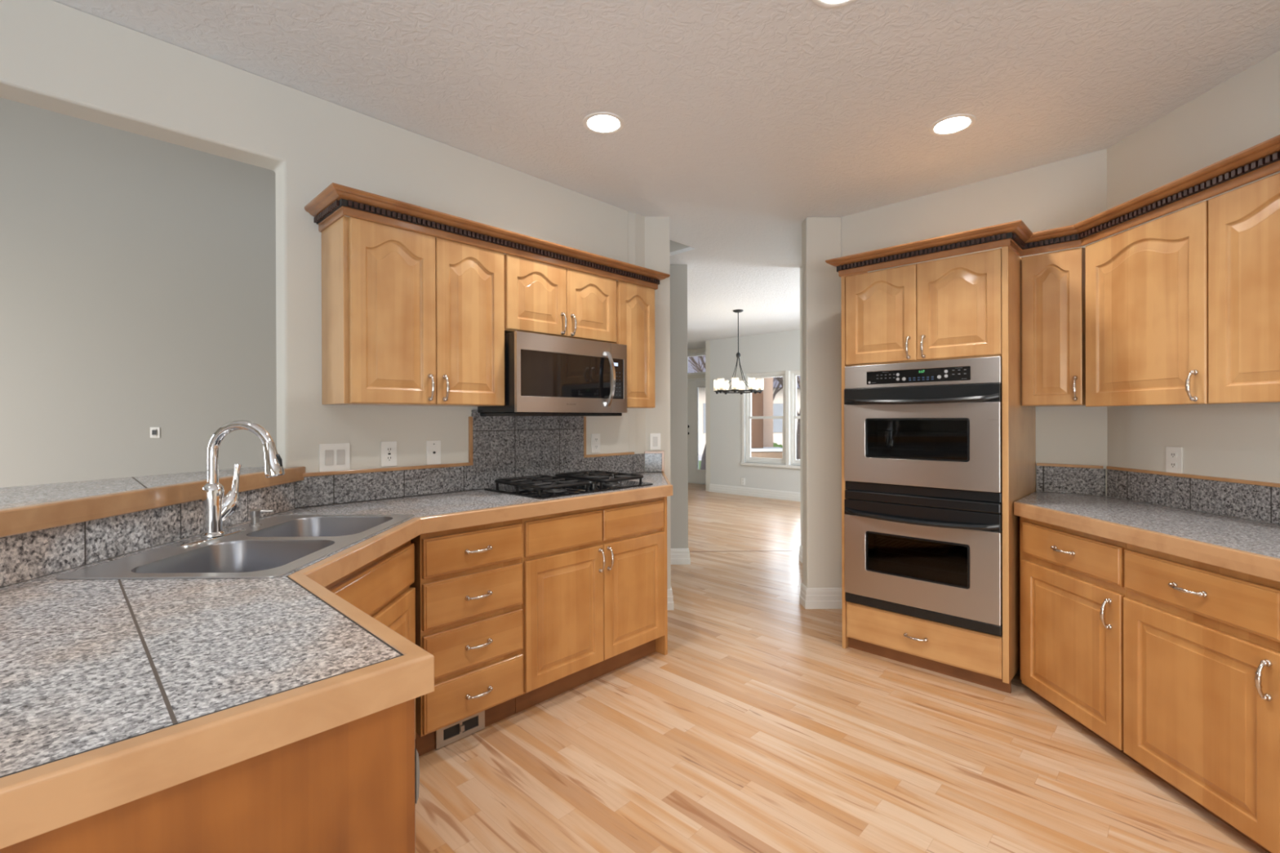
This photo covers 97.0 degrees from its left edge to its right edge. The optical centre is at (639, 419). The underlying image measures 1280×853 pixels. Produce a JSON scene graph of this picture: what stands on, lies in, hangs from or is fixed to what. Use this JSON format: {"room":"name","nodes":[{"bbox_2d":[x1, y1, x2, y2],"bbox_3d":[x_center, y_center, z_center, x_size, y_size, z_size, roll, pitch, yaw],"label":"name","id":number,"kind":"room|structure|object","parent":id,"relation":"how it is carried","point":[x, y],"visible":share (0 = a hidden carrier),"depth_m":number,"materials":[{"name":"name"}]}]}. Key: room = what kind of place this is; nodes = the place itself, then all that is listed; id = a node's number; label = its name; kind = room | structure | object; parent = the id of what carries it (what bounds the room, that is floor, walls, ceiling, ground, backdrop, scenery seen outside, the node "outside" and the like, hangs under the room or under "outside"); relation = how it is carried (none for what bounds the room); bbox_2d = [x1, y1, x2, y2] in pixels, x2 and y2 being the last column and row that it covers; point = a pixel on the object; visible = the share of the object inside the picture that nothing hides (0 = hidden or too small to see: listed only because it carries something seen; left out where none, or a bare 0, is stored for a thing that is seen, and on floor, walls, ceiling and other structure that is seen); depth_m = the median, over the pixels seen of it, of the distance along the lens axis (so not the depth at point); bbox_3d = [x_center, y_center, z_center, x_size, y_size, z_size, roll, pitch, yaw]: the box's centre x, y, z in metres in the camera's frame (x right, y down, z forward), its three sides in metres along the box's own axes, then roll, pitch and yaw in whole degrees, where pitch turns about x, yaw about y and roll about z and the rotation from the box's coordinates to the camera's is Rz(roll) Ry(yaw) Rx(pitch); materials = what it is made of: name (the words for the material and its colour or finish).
{"room":"kitchen","nodes":[
{"label":"kitchen","id":0,"kind":"room"},
{"bbox_2d":[0,509,290,587],"bbox_3d":[-1.498,0.789,0.954,0.148,1.058,2.850,0,0,-1],"label":"wall","id":1,"kind":"structure","parent":0,"point":[290,509],"depth_m":1.54,"materials":[{"name":"paint"}]},
{"bbox_2d":[0,482,294,587],"bbox_3d":[-1.421,0.317,1.050,0.012,0.114,2.600,0,0,-1],"label":"backsplash","id":2,"kind":"structure","parent":1,"relation":"attached to","point":[24,557],"depth_m":1.52,"materials":[{"name":"stone"}]},
{"bbox_2d":[0,466,305,537],"bbox_3d":[-2.152,0.233,0.971,1.525,0.058,2.905,0,0,-1],"label":"bar","id":3,"kind":"object","parent":1,"relation":"on","point":[33,508],"visible":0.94,"depth_m":1.59,"materials":[{"name":"wood"}]},
{"bbox_2d":[0,0,628,509],"bbox_3d":[-2.005,-0.031,1.883,0.140,2.698,5.410,0,0,44],"label":"wall","id":4,"kind":"structure","parent":0,"point":[55,56],"depth_m":2.39,"materials":[{"name":"paint"}]},
{"bbox_2d":[319,443,350,471],"bbox_3d":[-1.331,0.166,2.470,0.010,0.120,0.122,0,0,44],"label":"light switch","id":5,"kind":"object","parent":4,"relation":"attached to","point":[332,456],"visible":1,"depth_m":2.47,"materials":[{"name":"white plastic"}]},
{"bbox_2d":[380,441,396,466],"bbox_3d":[-1.168,0.162,2.637,0.010,0.115,0.072,0,0,44],"label":"power outlet","id":6,"kind":"object","parent":4,"relation":"attached to","point":[388,449],"visible":1,"depth_m":2.63,"materials":[{"name":"white plastic"}]},
{"bbox_2d":[385,446,392,461],"bbox_3d":[-1.166,0.162,2.635,0.002,0.066,0.033,0,0,44],"label":"receptacle","id":7,"kind":"object","parent":6,"relation":"attached to","point":[388,450],"depth_m":2.63,"materials":[{"name":"grey plastic"}]},
{"bbox_2d":[321,216,504,406],"bbox_3d":[-0.997,-0.436,2.583,0.324,0.745,0.732,0,0,44],"label":"upper cabinet","id":8,"kind":"object","parent":4,"relation":"attached to","point":[409,317],"visible":1,"depth_m":2.42,"materials":[{"name":"brown wood"}]},
{"bbox_2d":[304,182,670,289],"bbox_3d":[-0.613,-0.853,2.961,0.351,0.092,1.940,0,0,44],"label":"crown molding","id":9,"kind":"structure","parent":8,"relation":"attached to","point":[336,201],"depth_m":2.56,"materials":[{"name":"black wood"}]},
{"bbox_2d":[426,440,440,465],"bbox_3d":[-1.015,0.165,2.792,0.014,0.118,0.072,0,0,44],"label":"wall jack","id":10,"kind":"object","parent":4,"relation":"attached to","point":[433,448],"visible":1,"depth_m":2.79,"materials":[{"name":"white plastic"}]},
{"bbox_2d":[294,409,664,508],"bbox_3d":[-0.665,0.159,3.150,2.216,0.416,0.103,0,0,-44],"label":"backsplash","id":11,"kind":"structure","parent":4,"relation":"attached to","point":[500,446],"depth_m":3.01,"materials":[{"name":"stone"}]},
{"bbox_2d":[504,253,616,343],"bbox_3d":[-0.478,-0.625,3.118,0.324,0.374,0.755,0,0,44],"label":"upper cabinet","id":12,"kind":"object","parent":4,"relation":"attached to","point":[541,298],"visible":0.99,"depth_m":2.99,"materials":[{"name":"brown wood"}]},
{"bbox_2d":[477,331,626,416],"bbox_3d":[-0.442,-0.219,3.077,0.421,0.405,0.738,0,0,44],"label":"microwave","id":13,"kind":"object","parent":12,"relation":"attached to","point":[545,375],"visible":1,"depth_m":2.91,"materials":[{"name":"silver metal"}]},
{"bbox_2d":[591,433,599,453],"bbox_3d":[-0.277,0.151,3.555,0.009,0.118,0.072,0,0,44],"label":"power outlet","id":14,"kind":"object","parent":4,"relation":"attached to","point":[595,437],"visible":1,"depth_m":3.55,"materials":[{"name":"white plastic"}]},
{"bbox_2d":[615,280,655,408],"bbox_3d":[-0.115,-0.441,3.519,0.286,0.745,0.321,0,0,44],"label":"upper cabinet","id":15,"kind":"object","parent":4,"relation":"attached to","point":[635,304],"visible":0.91,"depth_m":3.42,"materials":[{"name":"brown wood"}]},
{"bbox_2d":[0,97,802,548],"bbox_3d":[-2.280,-0.888,5.115,11.600,4.400,0.180,0,0,-1],"label":"wall","id":16,"kind":"structure","parent":0,"point":[138,272],"depth_m":5.02,"materials":[{"name":"paint"}]},
{"bbox_2d":[150,426,159,438],"bbox_3d":[-4.301,0.119,5.020,0.085,0.095,0.012,0,0,-1],"label":"wall jack","id":17,"kind":"object","parent":16,"relation":"attached to","point":[154,431],"visible":1,"depth_m":5.02,"materials":[{"name":"white plastic"}]},
{"bbox_2d":[671,548,690,564],"bbox_3d":[-0.061,1.235,5.158,1.025,0.140,0.169,0,0,-1],"label":"baseboard","id":18,"kind":"structure","parent":16,"relation":"attached to","point":[678,556],"depth_m":5.08,"materials":[{"name":"white paint"}]},
{"bbox_2d":[798,545,802,563],"bbox_3d":[2.445,1.227,5.160,1.963,0.140,0.159,0,0,-1],"label":"baseboard","id":19,"kind":"structure","parent":16,"relation":"attached to","point":[800,555],"depth_m":5.17,"materials":[{"name":"white paint"}]},
{"bbox_2d":[627,211,671,589],"bbox_3d":[0.027,-0.041,3.927,0.319,2.696,0.870,0,0,42],"label":"wall","id":20,"kind":"structure","parent":0,"point":[648,237],"depth_m":3.89,"materials":[{"name":"paint"}]},
{"bbox_2d":[649,433,660,449],"bbox_3d":[0.105,0.154,3.882,0.072,0.112,0.010,0,0,-1],"label":"light switch","id":21,"kind":"object","parent":20,"relation":"attached to","point":[655,438],"visible":1,"depth_m":3.88,"materials":[{"name":"white plastic"}]},
{"bbox_2d":[666,588,673,610],"bbox_3d":[0.187,1.236,4.115,0.080,0.140,0.487,0,0,-1],"label":"baseboard","id":22,"kind":"structure","parent":20,"relation":"attached to","point":[669,593],"depth_m":3.88,"materials":[{"name":"white paint"}]},
{"bbox_2d":[53,0,1279,349],"bbox_3d":[0.237,-1.405,4.063,7.133,0.030,16.249,0,0,8],"label":"ceiling","id":23,"kind":"structure","parent":0,"point":[746,122],"depth_m":2.33,"materials":[{"name":"white paint"}]},
{"bbox_2d":[582,111,624,133],"bbox_3d":[-0.170,-1.383,2.651,0.196,0.006,0.196,0,0,-1],"label":"recessed light","id":24,"kind":"object","parent":23,"relation":"in","point":[598,122],"visible":1,"depth_m":2.64,"materials":[{"name":"white plastic"}]},
{"bbox_2d":[587,115,619,131],"bbox_3d":[-0.170,-1.383,2.651,0.148,0.005,0.148,0,0,-1],"label":"diffuser","id":25,"kind":"object","parent":24,"relation":"attached to","point":[595,122],"depth_m":2.64,"materials":[{"name":"white plastic"}]},
{"bbox_2d":[713,309,763,394],"bbox_3d":[1.265,-0.865,7.288,0.610,1.070,0.610,0,0,-1],"label":"chandelier","id":26,"kind":"object","parent":23,"relation":"hanging from","point":[755,391],"visible":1,"depth_m":7.26,"materials":[{"name":"brown metal"}]},
{"bbox_2d":[812,0,856,7],"bbox_3d":[0.641,-1.384,1.807,0.196,0.006,0.196,0,0,-1],"label":"recessed light","id":27,"kind":"object","parent":23,"relation":"in","point":[825,3],"visible":1,"depth_m":1.88,"materials":[{"name":"white plastic"}]},
{"bbox_2d":[823,0,844,2],"bbox_3d":[0.641,-1.384,1.807,0.148,0.005,0.148,0,0,-1],"label":"diffuser","id":28,"kind":"object","parent":27,"relation":"attached to","point":[824,1],"depth_m":1.87,"materials":[{"name":"white"}]},
{"bbox_2d":[928,113,976,135],"bbox_3d":[1.474,-1.388,2.676,0.196,0.006,0.196,0,0,-1],"label":"recessed light","id":29,"kind":"object","parent":23,"relation":"in","point":[955,123],"visible":1,"depth_m":2.66,"materials":[{"name":"white plastic"}]},
{"bbox_2d":[934,116,969,133],"bbox_3d":[1.474,-1.388,2.676,0.148,0.005,0.148,0,0,-1],"label":"diffuser","id":30,"kind":"object","parent":29,"relation":"attached to","point":[947,124],"depth_m":2.67,"materials":[{"name":"white"}]},
{"bbox_2d":[669,240,689,252],"bbox_3d":[0.256,-2.259,4.850,0.699,1.674,0.048,0,0,44],"label":"wall","id":31,"kind":"structure","parent":0,"point":[673,246],"depth_m":4.78,"materials":[{"name":"paint"}]},
{"bbox_2d":[687,347,705,378],"bbox_3d":[1.073,-0.059,11.444,2.200,2.696,0.120,0,0,44],"label":"wall","id":32,"kind":"structure","parent":0,"point":[702,349],"depth_m":11.30,"materials":[{"name":"paint"}]},
{"bbox_2d":[687,352,705,375],"bbox_3d":[1.288,-1.101,11.222,1.060,0.420,0.132,0,0,44],"label":"window","id":33,"kind":"structure","parent":32,"relation":"in","point":[700,353],"depth_m":11.31,"materials":[{"name":"white paint"}]},
{"bbox_2d":[687,377,706,484],"bbox_3d":[1.278,0.239,11.210,1.060,2.100,0.172,0,0,44],"label":"door","id":34,"kind":"structure","parent":32,"relation":"in","point":[696,476],"depth_m":11.37,"materials":[{"name":"white paint"}]},
{"bbox_2d":[705,340,710,491],"bbox_3d":[1.492,-0.059,10.397,0.100,2.696,0.800,0,0,44],"label":"wall","id":35,"kind":"structure","parent":0,"point":[707,342],"depth_m":10.11,"materials":[{"name":"paint"}]},
{"bbox_2d":[710,328,800,493],"bbox_3d":[2.668,-0.059,8.795,3.820,2.696,0.140,0,0,44],"label":"wall","id":36,"kind":"structure","parent":0,"point":[780,351],"depth_m":9.66,"materials":[{"name":"white paint"}]},
{"bbox_2d":[741,477,745,484],"bbox_3d":[1.744,1.055,9.593,0.075,0.120,0.009,0,0,44],"label":"power outlet","id":37,"kind":"object","parent":36,"relation":"attached to","point":[743,480],"visible":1,"depth_m":9.59,"materials":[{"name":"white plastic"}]},
{"bbox_2d":[708,484,800,502],"bbox_3d":[2.889,1.218,9.034,3.839,0.140,0.819,0,0,44],"label":"baseboard","id":38,"kind":"structure","parent":36,"relation":"attached to","point":[756,492],"depth_m":9.39,"materials":[{"name":"white paint"}]},
{"bbox_2d":[745,371,785,464],"bbox_3d":[2.091,-0.020,9.349,0.780,1.500,0.070,0,0,44],"label":"window","id":39,"kind":"structure","parent":36,"relation":"in","point":[748,377],"depth_m":9.45,"materials":[{"name":"white paint"}]},
{"bbox_2d":[740,370,799,468],"bbox_3d":[2.377,0.002,9.026,1.760,1.545,0.135,0,0,44],"label":"trim","id":40,"kind":"structure","parent":36,"relation":"attached to","point":[787,464],"depth_m":9.02,"materials":[{"name":"white paint"}]},
{"bbox_2d":[790,369,799,465],"bbox_3d":[2.694,-0.021,8.764,0.780,1.500,0.070,0,0,44],"label":"window","id":41,"kind":"structure","parent":36,"relation":"in","point":[793,374],"depth_m":8.98,"materials":[{"name":"white paint"}]},
{"bbox_2d":[801,217,841,587],"bbox_3d":[1.315,-0.045,3.962,0.332,2.696,0.115,0,0,-1],"label":"wall","id":42,"kind":"structure","parent":0,"point":[821,237],"depth_m":3.90,"materials":[{"name":"paint"}]},
{"bbox_2d":[800,582,841,608],"bbox_3d":[1.289,1.233,3.955,0.311,0.140,0.134,0,0,-1],"label":"baseboard","id":43,"kind":"structure","parent":42,"relation":"attached to","point":[810,597],"depth_m":3.89,"materials":[{"name":"white paint"}]},
{"bbox_2d":[415,483,1267,852],"bbox_3d":[-1.309,1.371,4.234,13.500,0.120,15.700,0,0,-1],"label":"floor","id":44,"kind":"structure","parent":0,"point":[756,731],"depth_m":2.19,"materials":[{"name":"brown wood"}]},
{"bbox_2d":[0,698,415,852],"bbox_3d":[-1.047,0.875,0.610,0.600,0.884,1.372,0,0,44],"label":"base cabinet","id":45,"kind":"object","parent":44,"relation":"on","point":[349,787],"visible":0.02,"depth_m":0.77,"materials":[{"name":"brown wood"}]},
{"bbox_2d":[0,472,672,849],"bbox_3d":[-0.818,0.399,1.893,1.404,0.060,4.299,0,0,13],"label":"countertop","id":46,"kind":"structure","parent":45,"relation":"on","point":[114,693],"depth_m":0.86,"materials":[{"name":"stone"}]},
{"bbox_2d":[176,419,284,546],"bbox_3d":[-1.231,0.185,1.757,0.248,0.365,0.250,0,0,-1],"label":"faucet","id":47,"kind":"object","parent":46,"relation":"on","point":[217,508],"visible":1,"depth_m":1.74,"materials":[{"name":"silver metal"}]},
{"bbox_2d":[56,514,413,579],"bbox_3d":[-1.115,0.456,1.744,0.524,0.178,0.850,0,0,-1],"label":"sink","id":48,"kind":"object","parent":46,"relation":"in","point":[282,544],"visible":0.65,"depth_m":1.71,"materials":[{"name":"silver metal"}]},
{"bbox_2d":[248,508,273,526],"bbox_3d":[-1.312,0.339,1.956,0.072,0.056,0.038,0,0,-1],"label":"soap dispenser","id":49,"kind":"object","parent":48,"relation":"on","point":[255,514],"visible":1,"depth_m":1.95,"materials":[{"name":"silver metal"}]},
{"bbox_2d":[484,470,653,498],"bbox_3d":[-0.368,0.339,3.045,0.500,0.055,0.765,0,0,44],"label":"gas cooktop","id":50,"kind":"object","parent":46,"relation":"in","point":[564,484],"visible":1,"depth_m":2.92,"materials":[{"name":"black metal"}]},
{"bbox_2d":[324,540,415,739],"bbox_3d":[-1.111,0.874,1.481,0.560,0.884,1.302,0,0,-1],"label":"base cabinet","id":51,"kind":"object","parent":44,"relation":"on","point":[380,588],"visible":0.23,"depth_m":1.90,"materials":[{"name":"brown wood"}]},
{"bbox_2d":[414,747,419,824],"bbox_3d":[-0.782,0.882,0.912,0.595,0.868,0.606,0,0,44],"label":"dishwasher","id":52,"kind":"object","parent":44,"relation":"on","point":[416,754],"visible":0.06,"depth_m":0.92,"materials":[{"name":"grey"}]},
{"bbox_2d":[409,519,523,756],"bbox_3d":[-0.854,0.871,2.491,0.613,0.884,0.456,0,0,44],"label":"base cabinet","id":53,"kind":"object","parent":44,"relation":"on","point":[468,583],"visible":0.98,"depth_m":2.28,"materials":[{"name":"brown wood"}]},
{"bbox_2d":[435,710,484,749],"bbox_3d":[-0.732,1.267,2.323,0.017,0.088,0.215,0,0,44],"label":"register","id":54,"kind":"object","parent":53,"relation":"attached to","point":[450,734],"visible":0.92,"depth_m":2.32,"materials":[{"name":"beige metal"}]},
{"bbox_2d":[515,496,667,713],"bbox_3d":[-0.365,0.869,2.995,0.613,0.884,0.944,0,0,44],"label":"base cabinet","id":55,"kind":"object","parent":44,"relation":"on","point":[594,605],"visible":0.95,"depth_m":2.75,"materials":[{"name":"brown wood"}]},
{"bbox_2d":[689,550,799,551],"bbox_3d":[0.971,1.300,5.575,1.340,0.002,0.025,0,0,-1],"label":"trim","id":56,"kind":"structure","parent":44,"relation":"on","point":[777,550],"depth_m":5.57,"materials":[{"name":"brown"}]},
{"bbox_2d":[840,245,1035,693],"bbox_3d":[1.655,0.244,3.166,0.813,2.118,0.692,0,0,44],"label":"tall cabinet","id":57,"kind":"object","parent":44,"relation":"on","point":[966,306],"visible":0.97,"depth_m":2.86,"materials":[{"name":"brown wood"}]},
{"bbox_2d":[844,355,1002,636],"bbox_3d":[1.508,0.368,3.019,0.760,1.332,0.330,0,0,44],"label":"double wall oven","id":58,"kind":"object","parent":57,"relation":"in","point":[923,440],"visible":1,"depth_m":2.90,"materials":[{"name":"metal"}]},
{"bbox_2d":[825,134,1279,276],"bbox_3d":[1.788,-0.860,2.593,0.641,0.092,2.183,0,0,-30],"label":"crown molding","id":59,"kind":"structure","parent":57,"relation":"on","point":[1261,160],"depth_m":2.58,"materials":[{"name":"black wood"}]},
{"bbox_2d":[1019,516,1137,763],"bbox_3d":[2.089,0.881,2.618,0.623,0.844,0.936,0,0,-1],"label":"base cabinet","id":60,"kind":"object","parent":44,"relation":"on","point":[1073,592],"visible":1,"depth_m":2.37,"materials":[{"name":"brown wood"}]},
{"bbox_2d":[1013,491,1279,582],"bbox_3d":[2.109,0.429,1.852,0.612,0.061,2.538,0,0,-1],"label":"countertop","id":61,"kind":"structure","parent":60,"relation":"on","point":[1250,547],"depth_m":2.12,"materials":[{"name":"stone"}]},
{"bbox_2d":[1123,543,1279,852],"bbox_3d":[2.100,0.883,1.883,0.623,0.844,0.532,0,0,-1],"label":"base cabinet","id":62,"kind":"object","parent":44,"relation":"on","point":[1202,641],"visible":1,"depth_m":1.83,"materials":[{"name":"brown wood"}]},
{"bbox_2d":[841,148,1106,496],"bbox_3d":[1.950,-0.046,3.456,1.435,2.696,0.136,0,0,44],"label":"wall","id":63,"kind":"structure","parent":0,"point":[1071,191],"depth_m":3.13,"materials":[{"name":"paint"}]},
{"bbox_2d":[1106,50,1279,524],"bbox_3d":[2.510,-0.041,-0.197,0.107,2.696,6.330,0,0,-1],"label":"wall","id":64,"kind":"structure","parent":0,"point":[1242,113],"depth_m":2.44,"materials":[{"name":"paint"}]},
{"bbox_2d":[1021,247,1085,406],"bbox_3d":[2.142,-0.442,2.867,0.300,0.748,0.438,0,0,44],"label":"upper cabinet","id":65,"kind":"object","parent":64,"relation":"attached to","point":[1053,284],"visible":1,"depth_m":2.75,"materials":[{"name":"brown wood"}]},
{"bbox_2d":[1036,462,1279,524],"bbox_3d":[2.314,0.321,1.859,0.224,0.154,2.547,0,0,-1],"label":"backsplash","id":66,"kind":"structure","parent":64,"relation":"attached to","point":[1255,500],"depth_m":2.56,"materials":[{"name":"stone"}]},
{"bbox_2d":[1165,446,1182,473],"bbox_3d":[2.410,0.184,2.557,0.009,0.118,0.074,0,0,-1],"label":"power outlet","id":67,"kind":"object","parent":64,"relation":"attached to","point":[1174,455],"visible":1,"depth_m":2.55,"materials":[{"name":"white plastic"}]},
{"bbox_2d":[1169,452,1177,457],"bbox_3d":[2.408,0.162,2.557,0.002,0.027,0.032,0,0,-1],"label":"receptacle","id":68,"kind":"object","parent":67,"relation":"attached to","point":[1172,455],"depth_m":2.55,"materials":[{"name":"white plastic"}]},
{"bbox_2d":[1169,462,1177,467],"bbox_3d":[2.408,0.207,2.557,0.002,0.027,0.032,0,0,-1],"label":"receptacle","id":69,"kind":"object","parent":67,"relation":"attached to","point":[1172,464],"depth_m":2.55,"materials":[{"name":"white plastic"}]},
{"bbox_2d":[1084,172,1279,406],"bbox_3d":[2.237,-0.436,2.091,0.360,0.757,1.147,0,0,-1],"label":"upper cabinet","id":70,"kind":"object","parent":64,"relation":"attached to","point":[1183,306],"visible":1,"depth_m":2.15,"materials":[{"name":"brown wood"}]},
{"label":"outside","id":71,"kind":"structure","parent":0,"visible":0},
{"bbox_2d":[698,453,702,460],"bbox_3d":[4.614,1.548,26.075,70.000,0.100,38.000,0,0,-1],"label":"ground","id":72,"kind":"structure","parent":71,"point":[700,455],"depth_m":22.80,"materials":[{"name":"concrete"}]},
{"bbox_2d":[688,355,777,470],"bbox_3d":[2.051,-0.846,13.562,3.154,4.777,2.167,0,0,35],"label":"bare tree","id":73,"kind":"object","parent":72,"relation":"on","point":[703,466],"visible":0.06,"depth_m":14.19,"materials":[{"name":"grey plant"}]},
{"bbox_2d":[688,355,799,453],"bbox_3d":[7.449,-1.317,28.943,13.800,5.600,7.000,0,0,-13],"label":"house","id":74,"kind":"structure","parent":72,"relation":"on","point":[778,400],"depth_m":25.51,"materials":[{"name":"white"}]},
{"bbox_2d":[751,377,782,458],"bbox_3d":[2.388,-0.265,11.397,0.880,3.600,0.880,0,0,-1],"label":"porch column","id":75,"kind":"structure","parent":72,"relation":"on","point":[762,429],"depth_m":11.04,"materials":[{"name":"brown paint"}]},
{"bbox_3d":[3.753,1.494,16.811,20.000,0.049,6.500,0,0,-1],"label":"lawn","id":76,"kind":"structure","parent":72,"relation":"on","visible":0},
{"bbox_2d":[773,377,782,400],"bbox_3d":[3.405,-1.297,14.637,2.482,5.662,3.516,0,0,-21],"label":"bare tree","id":77,"kind":"object","parent":76,"relation":"on","point":[777,389],"visible":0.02,"depth_m":15.12,"materials":[{"name":"grey plant"}]},
{"bbox_2d":[773,442,782,448],"bbox_3d":[3.819,1.070,16.267,0.892,0.823,0.901,0,0,-1],"label":"shrub","id":78,"kind":"object","parent":76,"relation":"on","point":[775,445],"visible":0.06,"depth_m":16.08,"materials":[{"name":"green plant"}]},
{"bbox_2d":[774,375,799,459],"bbox_3d":[4.818,-1.510,17.191,3.869,6.068,3.007,0,0,-1],"label":"bare tree","id":79,"kind":"object","parent":76,"relation":"on","point":[797,437],"visible":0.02,"depth_m":17.05,"materials":[{"name":"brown plant"}]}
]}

